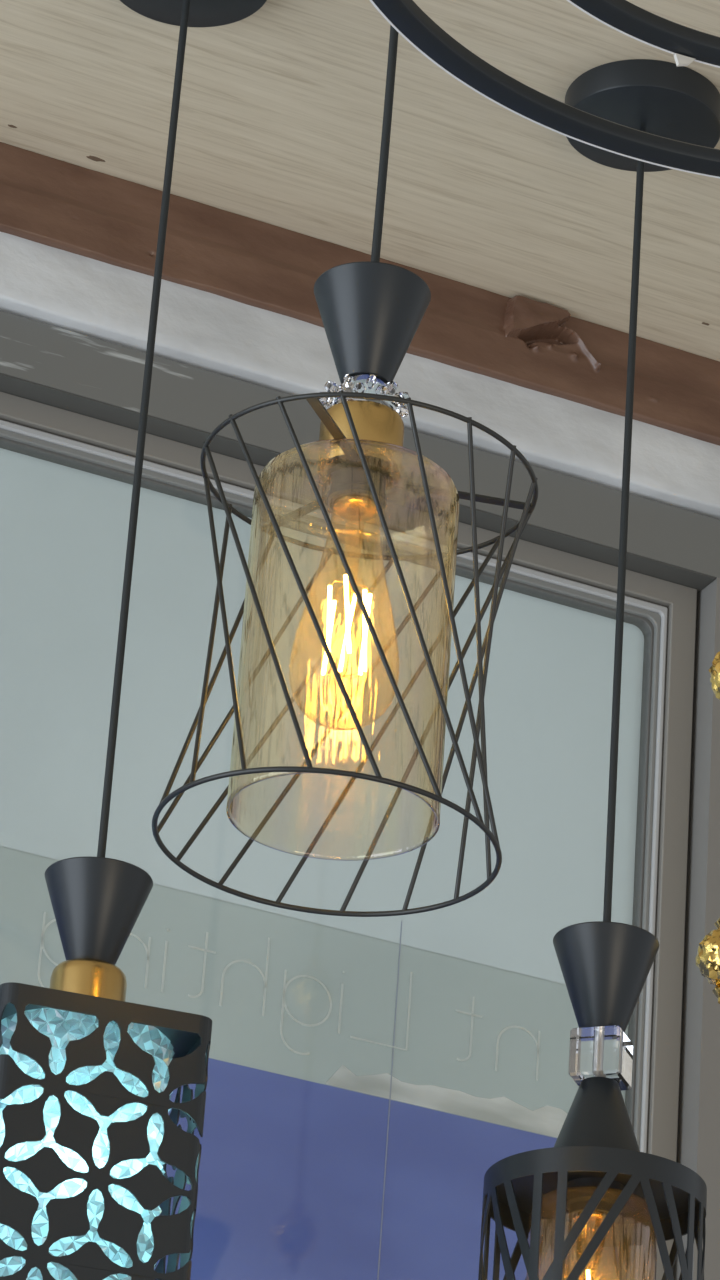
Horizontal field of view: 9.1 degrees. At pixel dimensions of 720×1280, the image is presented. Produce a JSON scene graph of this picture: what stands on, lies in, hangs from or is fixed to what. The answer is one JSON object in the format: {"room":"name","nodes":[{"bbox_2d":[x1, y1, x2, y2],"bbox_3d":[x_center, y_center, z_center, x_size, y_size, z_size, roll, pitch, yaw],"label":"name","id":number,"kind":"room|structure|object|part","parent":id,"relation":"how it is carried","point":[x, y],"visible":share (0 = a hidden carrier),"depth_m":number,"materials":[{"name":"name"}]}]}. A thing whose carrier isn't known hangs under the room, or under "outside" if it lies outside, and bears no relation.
{"room":"store","nodes":[
{"label":"store","id":0,"kind":"room"},
{"bbox_2d":[0,0,719,361],"bbox_3d":[0.920,-1.348,1.326,3.400,0.050,5.260,15,-29,-21],"label":"ceiling","id":1,"kind":"structure","parent":0,"point":[281,106],"depth_m":3.36,"materials":[{"name":"beige wood"}]},
{"bbox_2d":[86,156,104,161],"bbox_3d":[-0.200,-0.364,3.403,0.015,0.001,0.005,20,-30,-28],"label":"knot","id":2,"kind":"object","parent":1,"relation":"in","point":[88,158],"depth_m":3.40,"materials":[{"name":"brown wood"}]},
{"bbox_2d":[0,0,266,1279],"bbox_3d":[-0.153,-0.007,2.926,0.135,1.055,0.135,11,-27,-14],"label":"pendant lamp","id":3,"kind":"object","parent":1,"relation":"hanging from","point":[89,1076],"visible":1,"depth_m":2.73,"materials":[{"name":"black metal"}]},
{"bbox_3d":[-0.172,0.247,2.799,0.133,0.002,0.133,11,-27,-14],"label":"plate","id":4,"kind":"part","parent":3,"relation":"part of","materials":[{"name":"black metal"}]},
{"bbox_3d":[-0.180,0.355,2.745,0.135,0.244,0.135,11,-27,-14],"label":"lamp shade","id":5,"kind":"part","parent":3,"relation":"part of","materials":[{"name":"black metal"}]},
{"bbox_3d":[-0.143,-0.156,3.000,0.006,0.690,0.005,4,-27,0],"label":"cord","id":6,"kind":"part","parent":3,"relation":"part of","materials":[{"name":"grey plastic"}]},
{"bbox_2d":[152,25,537,916],"bbox_3d":[0.012,-0.238,2.723,0.215,0.803,0.207,4,-27,0],"label":"pendant lamp","id":7,"kind":"object","parent":1,"relation":"hanging from","point":[371,312],"visible":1,"depth_m":2.63,"materials":[{"name":"black metal"}]},
{"bbox_3d":[-0.008,0.003,2.602,0.121,0.219,0.121,4,-27,0],"label":"lamp shade","id":8,"kind":"part","parent":7,"relation":"part of","materials":[{"name":"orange glass"}]},
{"bbox_3d":[-0.007,-0.015,2.611,0.064,0.142,0.064,4,-27,0],"label":"bulb","id":9,"kind":"part","parent":7,"relation":"part of","materials":[{"name":"orange glass"}]},
{"bbox_3d":[-0.007,-0.006,2.606,0.001,0.061,0.001,4,-27,0],"label":"support rod","id":10,"kind":"part","parent":7,"relation":"part of","materials":[{"name":"gold metal"}]},
{"bbox_3d":[-0.004,-0.048,2.627,0.012,0.061,0.012,4,-27,0],"label":"glass stem","id":11,"kind":"part","parent":7,"relation":"part of","materials":[{"name":"clear glass"}]},
{"bbox_2d":[326,461,386,515],"bbox_3d":[-0.001,-0.088,2.647,0.036,0.021,0.036,4,-27,0],"label":"socket","id":12,"kind":"object","parent":7,"relation":"attached to","point":[349,493],"depth_m":2.64,"materials":[{"name":"grey"}]},
{"bbox_3d":[0.022,-0.394,2.800,0.007,0.415,0.005,4,-27,0],"label":"cord","id":13,"kind":"part","parent":7,"relation":"part of","materials":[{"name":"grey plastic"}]},
{"bbox_2d":[370,0,719,178],"bbox_3d":[0.301,-0.555,2.620,0.636,0.290,0.636,4,-27,0],"label":"ring chandelier","id":14,"kind":"object","parent":1,"relation":"hanging from","point":[688,45],"visible":1,"depth_m":2.75,"materials":[{"name":"black metal"}]},
{"bbox_2d":[478,59,719,1279],"bbox_3d":[0.174,0.063,3.059,0.144,1.020,0.144,4,-27,0],"label":"pendant lamp","id":15,"kind":"object","parent":1,"relation":"hanging from","point":[595,1188],"visible":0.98,"depth_m":2.95,"materials":[{"name":"black metal"}]},
{"bbox_3d":[0.147,0.431,2.875,0.059,0.130,0.059,4,-27,0],"label":"bulb","id":16,"kind":"part","parent":15,"relation":"part of","materials":[{"name":"orange glass"}]},
{"bbox_3d":[0.146,0.434,2.873,0.083,0.158,0.083,4,-27,0],"label":"lamp shade","id":17,"kind":"part","parent":15,"relation":"part of","materials":[{"name":"orange glass"}]},
{"bbox_2d":[566,1177,624,1224],"bbox_3d":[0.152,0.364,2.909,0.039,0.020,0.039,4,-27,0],"label":"light bulb","id":18,"kind":"object","parent":15,"relation":"attached to","point":[580,1190],"depth_m":2.89,"materials":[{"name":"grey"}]},
{"bbox_3d":[0.184,-0.084,3.132,0.006,0.641,0.005,4,-27,0],"label":"cord","id":19,"kind":"part","parent":15,"relation":"part of","materials":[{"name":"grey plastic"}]},
{"bbox_2d":[695,651,719,1003],"bbox_3d":[0.265,-0.062,3.169,0.037,0.684,0.037,4,-27,0],"label":"hanging ornament","id":20,"kind":"object","parent":1,"relation":"hanging from","point":[707,958],"visible":1,"depth_m":3.02,"materials":[{"name":"gold metal"}]},
{"bbox_2d":[0,311,719,577],"bbox_3d":[-0.220,-0.183,3.408,3.400,0.052,0.104,15,-29,-21],"label":"lintel","id":21,"kind":"object","parent":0,"point":[33,351],"visible":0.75,"depth_m":3.42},
{"bbox_2d":[673,577,719,1279],"bbox_3d":[0.684,1.494,3.105,1.167,3.094,0.104,15,-29,-21],"label":"wall","id":22,"kind":"structure","parent":0,"point":[699,1103],"depth_m":3.42,"materials":[{"name":"grey paint"}]},
{"bbox_2d":[0,142,719,445],"bbox_3d":[-0.206,-0.299,3.451,3.400,0.073,0.134,15,-29,-21],"label":"trim","id":23,"kind":"structure","parent":22,"relation":"attached to","point":[518,340],"depth_m":3.47,"materials":[{"name":"brown paint"}]},
{"bbox_2d":[0,232,719,519],"bbox_3d":[-0.213,-0.241,3.431,3.400,0.066,0.117,15,-29,-21],"label":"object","id":24,"kind":"structure","parent":22,"relation":"attached to","point":[39,282],"depth_m":3.44,"materials":[{"name":"white paint"}]},
{"bbox_3d":[-0.653,1.857,2.241,1.683,1.500,0.104,15,-29,-21],"label":"wall","id":25,"kind":"structure","parent":0,"visible":0},
{"bbox_2d":[0,373,715,1279],"bbox_3d":[-0.550,0.474,2.927,1.683,1.594,0.094,15,-29,-21],"label":"window","id":26,"kind":"structure","parent":25,"relation":"in","point":[367,1076],"depth_m":3.35,"materials":[{"name":"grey glass"}]}
]}

